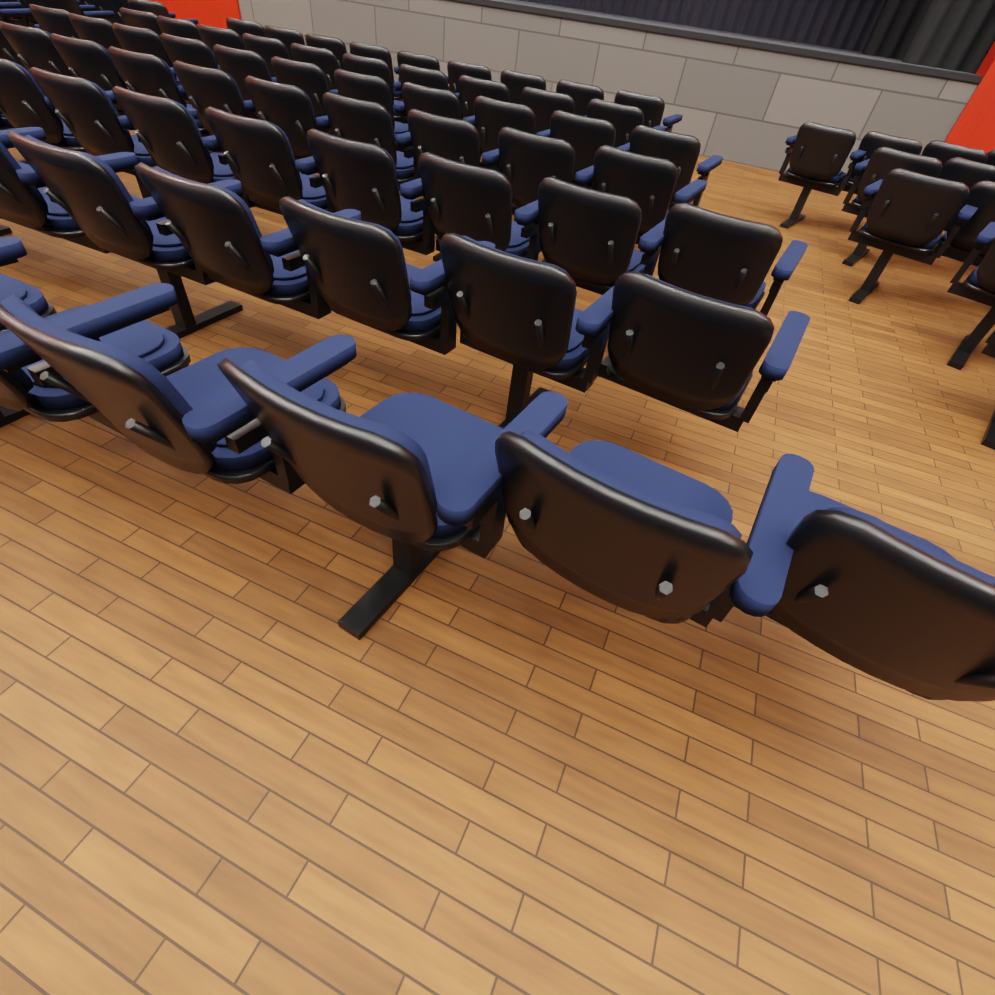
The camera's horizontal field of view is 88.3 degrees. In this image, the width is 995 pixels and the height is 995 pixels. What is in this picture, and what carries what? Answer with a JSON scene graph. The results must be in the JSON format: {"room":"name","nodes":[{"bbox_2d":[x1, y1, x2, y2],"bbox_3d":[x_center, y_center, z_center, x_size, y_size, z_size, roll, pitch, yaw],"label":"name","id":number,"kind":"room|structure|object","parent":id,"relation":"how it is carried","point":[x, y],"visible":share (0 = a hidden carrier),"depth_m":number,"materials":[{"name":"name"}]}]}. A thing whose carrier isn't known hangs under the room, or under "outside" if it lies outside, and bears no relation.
{"room":"theater auditorium","nodes":[
{"label":"theater auditorium","id":0,"kind":"room"},
{"bbox_2d":[0,18,994,994],"bbox_3d":[-3.221,0.351,1.366,30.270,0.300,35.500,21,46,13],"label":"floor","id":1,"kind":"structure","parent":0,"point":[236,758],"depth_m":1.37,"materials":[{"name":"brown wood"}]},
{"bbox_2d":[0,225,11,235],"bbox_3d":[-3.112,-1.744,2.675,0.618,0.836,0.646,20,46,12],"label":"chair","id":2,"kind":"object","parent":1,"relation":"on","point":[4,230],"visible":1,"depth_m":3.15,"materials":[{"name":"black"}]},
{"bbox_2d":[0,127,46,223],"bbox_3d":[-2.570,-1.643,2.425,0.618,0.516,0.636,21,46,13],"label":"chair","id":3,"kind":"object","parent":2,"relation":"attached to","point":[38,133],"visible":0.29,"depth_m":2.42,"materials":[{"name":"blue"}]},
{"bbox_2d":[0,237,55,426],"bbox_3d":[-1.883,-0.571,1.679,0.618,0.836,0.646,23,46,15],"label":"chair","id":4,"kind":"object","parent":1,"relation":"on","point":[12,249],"visible":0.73,"depth_m":1.77,"materials":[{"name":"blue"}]},
{"bbox_2d":[0,283,190,434],"bbox_3d":[-1.324,-0.496,1.458,0.617,0.516,0.636,24,47,16],"label":"chair","id":5,"kind":"object","parent":4,"relation":"attached to","point":[121,322],"visible":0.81,"depth_m":1.43,"materials":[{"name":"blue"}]},
{"bbox_2d":[0,21,73,76],"bbox_3d":[-3.408,-3.323,4.217,0.617,0.836,0.646,18,45,10],"label":"chair","id":6,"kind":"object","parent":1,"relation":"on","point":[33,47],"visible":0.35,"depth_m":3.82,"materials":[{"name":"black plastic"}]},
{"bbox_2d":[0,30,26,69],"bbox_3d":[-3.903,-3.669,4.263,0.618,0.516,0.636,17,45,9],"label":"chair","id":7,"kind":"object","parent":6,"relation":"attached to","point":[8,52],"visible":0.08,"depth_m":4.04,"materials":[{"name":"black plastic"}]},
{"bbox_2d":[49,33,176,115],"bbox_3d":[-2.877,-3.205,3.949,0.618,0.516,0.636,19,46,11],"label":"chair","id":8,"kind":"object","parent":6,"relation":"attached to","point":[92,61],"visible":0.4,"depth_m":3.67,"materials":[{"name":"black plastic"}]},
{"bbox_2d":[29,4,79,38],"bbox_3d":[-4.067,-4.374,5.175,0.655,0.836,0.646,16,45,8],"label":"chair","id":9,"kind":"object","parent":1,"relation":"on","point":[52,20],"visible":0.17,"depth_m":4.75,"materials":[{"name":"black"}]},
{"bbox_2d":[68,13,122,49],"bbox_3d":[-3.531,-4.235,4.886,0.618,0.516,0.636,17,45,9],"label":"chair","id":10,"kind":"object","parent":9,"relation":"attached to","point":[100,31],"visible":0.29,"depth_m":4.58,"materials":[{"name":"black plastic"}]},
{"bbox_2d":[24,0,95,19],"bbox_3d":[-5.542,-6.027,6.617,0.618,0.836,0.646,7,45,-1],"label":"chair","id":11,"kind":"object","parent":1,"relation":"on","point":[82,7],"visible":0.12,"depth_m":6.43,"materials":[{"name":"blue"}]},
{"bbox_2d":[14,0,79,27],"bbox_3d":[-5.939,-6.458,6.763,0.618,0.516,0.636,5,45,-3],"label":"chair","id":12,"kind":"object","parent":11,"relation":"attached to","point":[32,20],"visible":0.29,"depth_m":6.69,"materials":[{"name":"black plastic"}]},
{"bbox_2d":[37,0,114,18],"bbox_3d":[-5.096,-5.825,6.252,0.618,0.516,0.636,9,45,0],"label":"chair","id":13,"kind":"object","parent":11,"relation":"attached to","point":[72,6],"visible":0.21,"depth_m":5.99,"materials":[{"name":"black plastic"}]},
{"bbox_2d":[93,0,118,23],"bbox_3d":[-5.171,-6.593,7.240,0.618,0.836,0.646,7,45,-1],"label":"chair","id":14,"kind":"object","parent":1,"relation":"on","point":[102,5],"visible":0.08,"depth_m":6.89,"materials":[{"name":"black"}]},
{"bbox_2d":[81,0,97,10],"bbox_3d":[-5.568,-7.024,7.386,0.618,0.516,0.636,5,45,-3],"label":"chair","id":15,"kind":"object","parent":14,"relation":"attached to","point":[87,2],"visible":0.08,"depth_m":7.16,"materials":[{"name":"black"}]},
{"bbox_2d":[108,0,175,24],"bbox_3d":[-4.725,-6.391,6.875,0.618,0.516,0.636,9,45,0],"label":"chair","id":16,"kind":"object","parent":14,"relation":"attached to","point":[116,5],"visible":0.19,"depth_m":6.61,"materials":[{"name":"black"}]},
{"bbox_2d":[128,0,198,24],"bbox_3d":[-4.281,-6.090,6.639,0.617,0.516,0.636,10,45,2],"label":"chair","id":17,"kind":"object","parent":16,"relation":"attached to","point":[157,8],"visible":0.25,"depth_m":6.31,"materials":[{"name":"black plastic"}]},
{"bbox_2d":[29,67,197,198],"bbox_3d":[-2.213,-2.099,3.165,0.618,0.836,0.646,21,46,13],"label":"chair","id":18,"kind":"object","parent":1,"relation":"on","point":[95,122],"visible":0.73,"depth_m":2.82,"materials":[{"name":"black plastic"}]},
{"bbox_2d":[0,59,129,152],"bbox_3d":[-2.726,-2.420,3.183,0.618,0.516,0.636,20,46,12],"label":"chair","id":19,"kind":"object","parent":18,"relation":"attached to","point":[25,101],"visible":0.54,"depth_m":2.99,"materials":[{"name":"black"}]},
{"bbox_2d":[112,86,254,207],"bbox_3d":[-1.665,-2.006,2.925,0.618,0.516,0.636,22,46,14],"label":"chair","id":20,"kind":"object","parent":18,"relation":"attached to","point":[169,135],"visible":0.73,"depth_m":2.69,"materials":[{"name":"black"}]},
{"bbox_2d":[6,131,242,338],"bbox_3d":[-1.511,-1.137,2.302,0.618,0.836,0.646,23,46,15],"label":"chair","id":21,"kind":"object","parent":1,"relation":"on","point":[90,194],"visible":0.81,"depth_m":2.02,"materials":[{"name":"black plastic"}]},
{"bbox_2d":[0,142,139,253],"bbox_3d":[-2.036,-1.440,2.301,0.618,0.516,0.636,22,46,14],"label":"chair","id":22,"kind":"object","parent":21,"relation":"attached to","point":[26,201],"visible":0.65,"depth_m":2.21,"materials":[{"name":"black"}]},
{"bbox_2d":[134,162,360,318],"bbox_3d":[-0.953,-1.062,2.081,0.617,0.516,0.636,24,47,16],"label":"chair","id":23,"kind":"object","parent":21,"relation":"attached to","point":[214,229],"visible":0.94,"depth_m":1.87,"materials":[{"name":"black plastic"}]},
{"bbox_2d":[119,7,190,103],"bbox_3d":[-3.696,-4.940,5.799,0.655,0.836,0.646,16,45,8],"label":"chair","id":24,"kind":"object","parent":1,"relation":"on","point":[139,19],"visible":0.21,"depth_m":5.35,"materials":[{"name":"black plastic"}]},
{"bbox_2d":[156,15,201,40],"bbox_3d":[-3.160,-4.800,5.510,0.618,0.516,0.636,17,45,9],"label":"chair","id":25,"kind":"object","parent":24,"relation":"attached to","point":[179,27],"visible":0.19,"depth_m":5.18,"materials":[{"name":"black plastic"}]},
{"bbox_2d":[160,33,222,152],"bbox_3d":[-2.521,-3.661,4.688,0.618,0.836,0.646,19,46,11],"label":"chair","id":26,"kind":"object","parent":1,"relation":"on","point":[196,52],"visible":0.33,"depth_m":4.26,"materials":[{"name":"black plastic"}]},
{"bbox_2d":[112,23,214,101],"bbox_3d":[-3.022,-3.999,4.725,0.617,0.516,0.636,18,45,10],"label":"chair","id":27,"kind":"object","parent":26,"relation":"attached to","point":[139,40],"visible":0.38,"depth_m":4.42,"materials":[{"name":"black plastic"}]},
{"bbox_2d":[213,44,277,118],"bbox_3d":[-1.984,-3.551,4.429,0.618,0.516,0.636,20,46,12],"label":"chair","id":28,"kind":"object","parent":26,"relation":"attached to","point":[238,66],"visible":0.44,"depth_m":4.13,"materials":[{"name":"black"}]},
{"bbox_2d":[173,60,258,135],"bbox_3d":[-1.842,-2.665,3.788,0.618,0.836,0.646,21,46,13],"label":"chair","id":29,"kind":"object","parent":1,"relation":"on","point":[204,87],"visible":0.46,"depth_m":3.40,"materials":[{"name":"black"}]},
{"bbox_2d":[108,46,209,136],"bbox_3d":[-2.355,-2.986,3.806,0.618,0.516,0.636,20,46,12],"label":"chair","id":30,"kind":"object","parent":29,"relation":"attached to","point":[148,74],"visible":0.42,"depth_m":3.53,"materials":[{"name":"black"}]},
{"bbox_2d":[244,75,332,159],"bbox_3d":[-1.294,-2.572,3.548,0.618,0.516,0.636,22,46,14],"label":"chair","id":31,"kind":"object","parent":29,"relation":"attached to","point":[287,109],"visible":0.44,"depth_m":3.28,"materials":[{"name":"black plastic"}]},
{"bbox_2d":[226,17,265,49],"bbox_3d":[-2.822,-5.262,6.252,0.655,0.836,0.646,17,45,9],"label":"chair","id":32,"kind":"object","parent":1,"relation":"on","point":[240,27],"visible":0.21,"depth_m":5.79,"materials":[{"name":"black plastic"}]},
{"bbox_2d":[264,25,304,59],"bbox_3d":[-2.280,-5.130,5.972,0.617,0.516,0.636,18,45,10],"label":"chair","id":33,"kind":"object","parent":32,"relation":"attached to","point":[287,37],"visible":0.19,"depth_m":5.64,"materials":[{"name":"black plastic"}]},
{"bbox_2d":[242,33,289,79],"bbox_3d":[-2.150,-4.227,5.312,0.618,0.836,0.646,19,46,11],"label":"chair","id":34,"kind":"object","parent":1,"relation":"on","point":[266,49],"visible":0.29,"depth_m":4.88,"materials":[{"name":"black plastic"}]},
{"bbox_2d":[197,24,244,64],"bbox_3d":[-2.651,-4.564,5.348,0.617,0.516,0.636,18,45,10],"label":"chair","id":35,"kind":"object","parent":34,"relation":"attached to","point":[211,36],"visible":0.33,"depth_m":5.02,"materials":[{"name":"black"}]},
{"bbox_2d":[290,43,338,91],"bbox_3d":[-1.613,-4.117,5.053,0.618,0.516,0.636,20,46,12],"label":"chair","id":36,"kind":"object","parent":34,"relation":"attached to","point":[325,60],"visible":0.23,"depth_m":4.74,"materials":[{"name":"black plastic"}]},
{"bbox_2d":[306,128,434,254],"bbox_3d":[-0.596,-1.518,2.820,0.617,0.836,0.646,24,47,16],"label":"chair","id":37,"kind":"object","parent":1,"relation":"on","point":[361,177],"visible":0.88,"depth_m":2.50,"materials":[{"name":"black plastic"}]},
{"bbox_2d":[204,106,334,214],"bbox_3d":[-1.126,-1.812,2.810,0.618,0.516,0.636,23,46,15],"label":"chair","id":38,"kind":"object","parent":37,"relation":"attached to","point":[268,170],"visible":0.73,"depth_m":2.59,"materials":[{"name":"black plastic"}]},
{"bbox_2d":[418,152,541,260],"bbox_3d":[-0.033,-1.451,2.609,0.618,0.516,0.636,25,47,17],"label":"chair","id":39,"kind":"object","parent":37,"relation":"attached to","point":[470,201],"visible":0.75,"depth_m":2.38,"materials":[{"name":"black plastic"}]},
{"bbox_2d":[334,69,412,151],"bbox_3d":[-0.937,-3.028,4.287,0.618,0.836,0.646,22,46,14],"label":"chair","id":40,"kind":"object","parent":1,"relation":"on","point":[349,84],"visible":0.4,"depth_m":3.88,"materials":[{"name":"black"}]},
{"bbox_2d":[271,56,338,131],"bbox_3d":[-1.456,-3.340,4.296,0.618,0.516,0.636,21,46,13],"label":"chair","id":41,"kind":"object","parent":40,"relation":"attached to","point":[310,79],"visible":0.31,"depth_m":4.01,"materials":[{"name":"black plastic"}]},
{"bbox_2d":[401,82,481,158],"bbox_3d":[-0.384,-2.944,4.057,0.618,0.516,0.636,23,46,15],"label":"chair","id":42,"kind":"object","parent":40,"relation":"attached to","point":[441,102],"visible":0.25,"depth_m":3.75,"materials":[{"name":"black plastic"}]},
{"bbox_2d":[349,41,403,101],"bbox_3d":[-1.257,-4.573,5.792,0.618,0.836,0.646,20,46,12],"label":"chair","id":43,"kind":"object","parent":1,"relation":"on","point":[371,51],"visible":0.27,"depth_m":5.35,"materials":[{"name":"black"}]},
{"bbox_2d":[305,33,346,69],"bbox_3d":[-1.764,-4.902,5.819,0.618,0.516,0.636,19,46,11],"label":"chair","id":44,"kind":"object","parent":43,"relation":"attached to","point":[336,47],"visible":0.15,"depth_m":5.49,"materials":[{"name":"black plastic"}]},
{"bbox_2d":[397,50,449,89],"bbox_3d":[-0.714,-4.472,5.543,0.618,0.516,0.636,21,46,13],"label":"chair","id":45,"kind":"object","parent":43,"relation":"attached to","point":[420,60],"visible":0.21,"depth_m":5.20,"materials":[{"name":"black"}]},
{"bbox_2d":[217,358,567,639],"bbox_3d":[-0.237,-0.043,1.392,0.618,0.836,0.646,26,47,17],"label":"chair","id":46,"kind":"object","parent":1,"relation":"on","point":[416,478],"visible":0.96,"depth_m":1.11,"materials":[{"name":"black plastic"}]},
{"bbox_2d":[0,294,356,494],"bbox_3d":[-0.776,-0.320,1.362,0.618,0.516,0.636,25,47,17],"label":"chair","id":47,"kind":"object","parent":46,"relation":"attached to","point":[198,417],"visible":0.96,"depth_m":1.17,"materials":[{"name":"black"}]},
{"bbox_2d":[495,430,813,627],"bbox_3d":[0.334,0.005,1.200,0.618,0.516,0.636,28,48,18],"label":"chair","id":48,"kind":"object","parent":46,"relation":"attached to","point":[622,527],"visible":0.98,"depth_m":0.98,"materials":[{"name":"black plastic"}]},
{"bbox_2d":[766,491,994,701],"bbox_3d":[0.895,0.154,1.134,0.618,0.516,0.636,29,48,19],"label":"chair","id":49,"kind":"object","parent":48,"relation":"attached to","point":[875,597],"visible":0.79,"depth_m":0.93,"materials":[{"name":"black plastic"}]},
{"bbox_2d":[398,63,462,119],"bbox_3d":[-0.566,-3.594,4.910,0.618,0.836,0.646,22,46,14],"label":"chair","id":50,"kind":"object","parent":1,"relation":"on","point":[432,78],"visible":0.21,"depth_m":4.47,"materials":[{"name":"black plastic"}]},
{"bbox_2d":[342,53,407,123],"bbox_3d":[-1.085,-3.906,4.919,0.618,0.516,0.636,21,46,13],"label":"chair","id":51,"kind":"object","parent":50,"relation":"attached to","point":[380,68],"visible":0.33,"depth_m":4.61,"materials":[{"name":"black plastic"}]},
{"bbox_2d":[458,75,509,118],"bbox_3d":[-0.013,-3.510,4.680,0.618,0.516,0.636,23,46,15],"label":"chair","id":52,"kind":"object","parent":50,"relation":"attached to","point":[470,88],"visible":0.29,"depth_m":4.37,"materials":[{"name":"black"}]},
{"bbox_2d":[407,109,499,261],"bbox_3d":[-0.225,-2.083,3.444,0.617,0.836,0.646,24,47,16],"label":"chair","id":53,"kind":"object","parent":1,"relation":"on","point":[457,140],"visible":0.38,"depth_m":3.05,"materials":[{"name":"black"}]},
{"bbox_2d":[323,92,419,190],"bbox_3d":[-0.755,-2.378,3.433,0.618,0.516,0.636,23,46,15],"label":"chair","id":54,"kind":"object","parent":53,"relation":"attached to","point":[364,121],"visible":0.48,"depth_m":3.17,"materials":[{"name":"black plastic"}]},
{"bbox_2d":[498,126,593,214],"bbox_3d":[0.338,-2.017,3.232,0.618,0.516,0.636,25,47,17],"label":"chair","id":55,"kind":"object","parent":53,"relation":"attached to","point":[529,162],"visible":0.62,"depth_m":2.97,"materials":[{"name":"black"}]},
{"bbox_2d":[592,145,707,243],"bbox_3d":[0.891,-1.850,3.147,0.618,0.516,0.636,26,47,17],"label":"chair","id":56,"kind":"object","parent":55,"relation":"attached to","point":[646,183],"visible":0.67,"depth_m":2.89,"materials":[{"name":"black"}]},
{"bbox_2d":[500,69,545,103],"bbox_3d":[0.344,-3.966,5.419,0.618,0.836,0.646,23,46,15],"label":"chair","id":57,"kind":"object","parent":1,"relation":"on","point":[515,83],"visible":0.27,"depth_m":4.99,"materials":[{"name":"black plastic"}]},
{"bbox_2d":[447,60,491,92],"bbox_3d":[-0.180,-4.269,5.418,0.618,0.516,0.636,22,46,14],"label":"chair","id":58,"kind":"object","parent":57,"relation":"attached to","point":[456,70],"visible":0.23,"depth_m":5.09,"materials":[{"name":"black"}]},
{"bbox_2d":[556,79,603,115],"bbox_3d":[0.902,-3.890,5.198,0.617,0.516,0.636,24,47,16],"label":"chair","id":59,"kind":"object","parent":57,"relation":"attached to","point":[582,95],"visible":0.21,"depth_m":4.89,"materials":[{"name":"black plastic"}]},
{"bbox_2d":[614,90,682,131],"bbox_3d":[1.451,-3.714,5.103,0.618,0.516,0.636,25,47,17],"label":"chair","id":60,"kind":"object","parent":59,"relation":"attached to","point":[652,108],"visible":0.4,"depth_m":4.80,"materials":[{"name":"black plastic"}]},
{"bbox_2d":[439,233,613,428],"bbox_3d":[0.134,-0.608,2.015,0.618,0.836,0.646,26,47,17],"label":"chair","id":61,"kind":"object","parent":1,"relation":"on","point":[525,317],"visible":0.98,"depth_m":1.71,"materials":[{"name":"black"}]},
{"bbox_2d":[279,196,494,354],"bbox_3d":[-0.405,-0.885,1.986,0.618,0.516,0.636,25,47,17],"label":"chair","id":62,"kind":"object","parent":61,"relation":"attached to","point":[361,272],"visible":0.9,"depth_m":1.78,"materials":[{"name":"black plastic"}]},
{"bbox_2d":[598,271,809,431],"bbox_3d":[0.705,-0.560,1.824,0.618,0.516,0.636,28,48,18],"label":"chair","id":63,"kind":"object","parent":61,"relation":"attached to","point":[687,351],"visible":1,"depth_m":1.62,"materials":[{"name":"black"}]},
{"bbox_2d":[550,110,629,185],"bbox_3d":[0.695,-2.473,3.971,0.618,0.836,0.646,25,47,17],"label":"chair","id":64,"kind":"object","parent":1,"relation":"on","point":[586,138],"visible":0.35,"depth_m":3.58,"materials":[{"name":"black plastic"}]},
{"bbox_2d":[474,96,549,167],"bbox_3d":[0.160,-2.759,3.951,0.617,0.516,0.636,24,47,16],"label":"chair","id":65,"kind":"object","parent":64,"relation":"attached to","point":[493,117],"visible":0.31,"depth_m":3.67,"materials":[{"name":"black plastic"}]},
{"bbox_2d":[629,125,722,209],"bbox_3d":[1.262,-2.416,3.770,0.618,0.516,0.636,26,47,17],"label":"chair","id":66,"kind":"object","parent":64,"relation":"attached to","point":[681,152],"visible":0.48,"depth_m":3.49,"materials":[{"name":"black"}]},
{"bbox_2d":[587,98,665,147],"bbox_3d":[1.066,-3.038,4.595,0.618,0.836,0.646,25,47,17],"label":"chair","id":67,"kind":"object","parent":1,"relation":"on","point":[625,120],"visible":0.31,"depth_m":4.18,"materials":[{"name":"black plastic"}]},
{"bbox_2d":[521,86,586,133],"bbox_3d":[0.531,-3.325,4.575,0.617,0.516,0.636,24,47,16],"label":"chair","id":68,"kind":"object","parent":67,"relation":"attached to","point":[543,105],"visible":0.31,"depth_m":4.28,"materials":[{"name":"black plastic"}]},
{"bbox_2d":[658,202,807,315],"bbox_3d":[1.062,-1.016,2.562,0.618,0.836,0.646,28,48,18],"label":"chair","id":69,"kind":"object","parent":1,"relation":"on","point":[715,255],"visible":0.81,"depth_m":2.22,"materials":[{"name":"black plastic"}]},
{"bbox_2d":[538,177,665,294],"bbox_3d":[0.519,-1.284,2.523,0.618,0.516,0.636,26,47,17],"label":"chair","id":70,"kind":"object","parent":69,"relation":"attached to","point":[587,238],"visible":0.92,"depth_m":2.31,"materials":[{"name":"black plastic"}]},
{"bbox_2d":[778,121,866,228],"bbox_3d":[3.062,-3.115,4.968,0.655,0.836,0.646,33,50,23],"label":"chair","id":71,"kind":"object","parent":1,"relation":"on","point":[816,156],"visible":1,"depth_m":4.74,"materials":[{"name":"black plastic"}]},
{"bbox_2d":[838,131,922,193],"bbox_3d":[3.666,-3.118,4.833,0.618,0.516,0.636,35,51,25],"label":"chair","id":72,"kind":"object","parent":71,"relation":"attached to","point":[871,142],"visible":0.33,"depth_m":4.56,"materials":[{"name":"black plastic"}]},
{"bbox_2d":[841,147,942,265],"bbox_3d":[3.268,-2.452,4.332,0.655,0.836,0.646,35,51,25],"label":"chair","id":73,"kind":"object","parent":1,"relation":"on","point":[881,163],"visible":0.48,"depth_m":4.05,"materials":[{"name":"black plastic"}]},
{"bbox_2d":[937,157,994,230],"bbox_3d":[3.874,-2.470,4.213,0.618,0.516,0.636,37,51,26],"label":"chair","id":74,"kind":"object","parent":73,"relation":"attached to","point":[969,173],"visible":0.17,"depth_m":3.96,"materials":[{"name":"black plastic"}]},
{"bbox_2d":[848,168,977,304],"bbox_3d":[2.897,-1.886,3.709,0.655,0.836,0.646,35,51,25],"label":"chair","id":75,"kind":"object","parent":1,"relation":"on","point":[911,214],"visible":1,"depth_m":3.47,"materials":[{"name":"black plastic"}]},
{"bbox_2d":[932,180,994,266],"bbox_3d":[3.503,-1.905,3.590,0.618,0.516,0.636,37,51,26],"label":"chair","id":76,"kind":"object","parent":75,"relation":"attached to","point":[981,198],"visible":0.56,"depth_m":3.52,"materials":[{"name":"black plastic"}]},
{"bbox_2d":[947,222,994,369],"bbox_3d":[3.106,-1.239,3.089,0.655,0.836,0.646,37,51,26],"label":"chair","id":77,"kind":"object","parent":1,"relation":"on","point":[977,284],"visible":1,"depth_m":3.16,"materials":[{"name":"black"}]},
{"bbox_2d":[981,330,994,449],"bbox_3d":[2.734,-0.673,2.466,0.655,0.836,0.646,37,51,26],"label":"chair","id":78,"kind":"object","parent":1,"relation":"on","point":[988,439],"visible":1,"depth_m":2.61,"materials":[{"name":"black"}]},
{"bbox_2d":[984,149,994,165],"bbox_3d":[4.813,-2.860,4.971,0.646,0.836,0.618,-31,57,-33],"label":"chair","id":79,"kind":"object","parent":1,"relation":"on","point":[990,160],"visible":0.12,"depth_m":4.68,"materials":[{"name":"black plastic"}]},
{"bbox_2d":[921,140,987,176],"bbox_3d":[4.245,-3.036,4.836,0.618,0.516,0.636,37,51,26],"label":"chair","id":80,"kind":"object","parent":79,"relation":"attached to","point":[943,152],"visible":0.27,"depth_m":4.55,"materials":[{"name":"black plastic"}]},
{"bbox_2d":[149,0,994,173],"bbox_3d":[1.166,-10.407,3.632,15.300,12.600,0.460,21,46,13],"label":"wall","id":81,"kind":"structure","parent":0,"point":[746,102],"depth_m":6.94,"materials":[{"name":"stone"}]},
{"bbox_2d":[494,0,974,74],"bbox_3d":[2.148,-8.674,10.124,14.790,1.250,7.200,21,46,13],"label":"floor","id":82,"kind":"structure","parent":0,"point":[716,32],"depth_m":7.91,"materials":[{"name":"grey"}]},
{"bbox_3d":[-3.779,-2.758,3.594,0.617,0.836,0.646,18,45,10],"label":"chair","id":83,"kind":"object","parent":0,"visible":0},
{"bbox_2d":[0,111,14,129],"bbox_3d":[-3.248,-2.639,3.326,0.618,0.516,0.636,19,46,11],"label":"chair","id":84,"kind":"object","parent":83,"relation":"attached to","point":[5,123],"visible":0.08,"depth_m":3.31,"materials":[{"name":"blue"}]},
{"bbox_3d":[-6.327,-5.783,6.255,0.618,0.836,0.646,5,45,-3],"label":"chair","id":85,"kind":"object","parent":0,"visible":0},
{"bbox_2d":[0,2,22,25],"bbox_3d":[-5.896,-5.571,5.878,0.618,0.516,0.636,7,45,-1],"label":"chair","id":86,"kind":"object","parent":85,"relation":"attached to","point":[10,5],"visible":0.21,"depth_m":5.89,"materials":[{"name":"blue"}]},
{"bbox_2d":[0,8,32,26],"bbox_3d":[-5.468,-5.259,5.628,0.618,0.516,0.636,9,45,0],"label":"chair","id":87,"kind":"object","parent":86,"relation":"attached to","point":[20,14],"visible":0.21,"depth_m":5.53,"materials":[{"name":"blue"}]},
{"bbox_3d":[2.819,-12.797,6.278,15.390,12.600,7.400,21,46,13],"label":"wall","id":88,"kind":"structure","parent":0,"visible":0},
{"bbox_2d":[522,0,885,51],"bbox_3d":[2.866,-11.845,8.001,13.790,6.350,0.198,21,46,13],"label":"stage curtain","id":89,"kind":"object","parent":88,"relation":"hanging from","point":[844,24],"visible":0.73,"depth_m":9.45,"materials":[{"name":"black fabric"}]},
{"bbox_2d":[861,0,931,59],"bbox_3d":[6.651,-8.925,5.629,1.400,6.350,0.145,21,46,13],"label":"stage curtain leg","id":90,"kind":"object","parent":88,"relation":"hanging from","point":[895,28],"visible":0.42,"depth_m":7.72,"materials":[{"name":"black"}]},
{"bbox_2d":[902,0,994,73],"bbox_3d":[6.041,-7.691,4.299,1.050,6.350,0.163,21,46,13],"label":"stage curtain leg","id":91,"kind":"object","parent":88,"relation":"hanging from","point":[956,35],"visible":0.8,"depth_m":6.34,"materials":[{"name":"black"}]}
]}

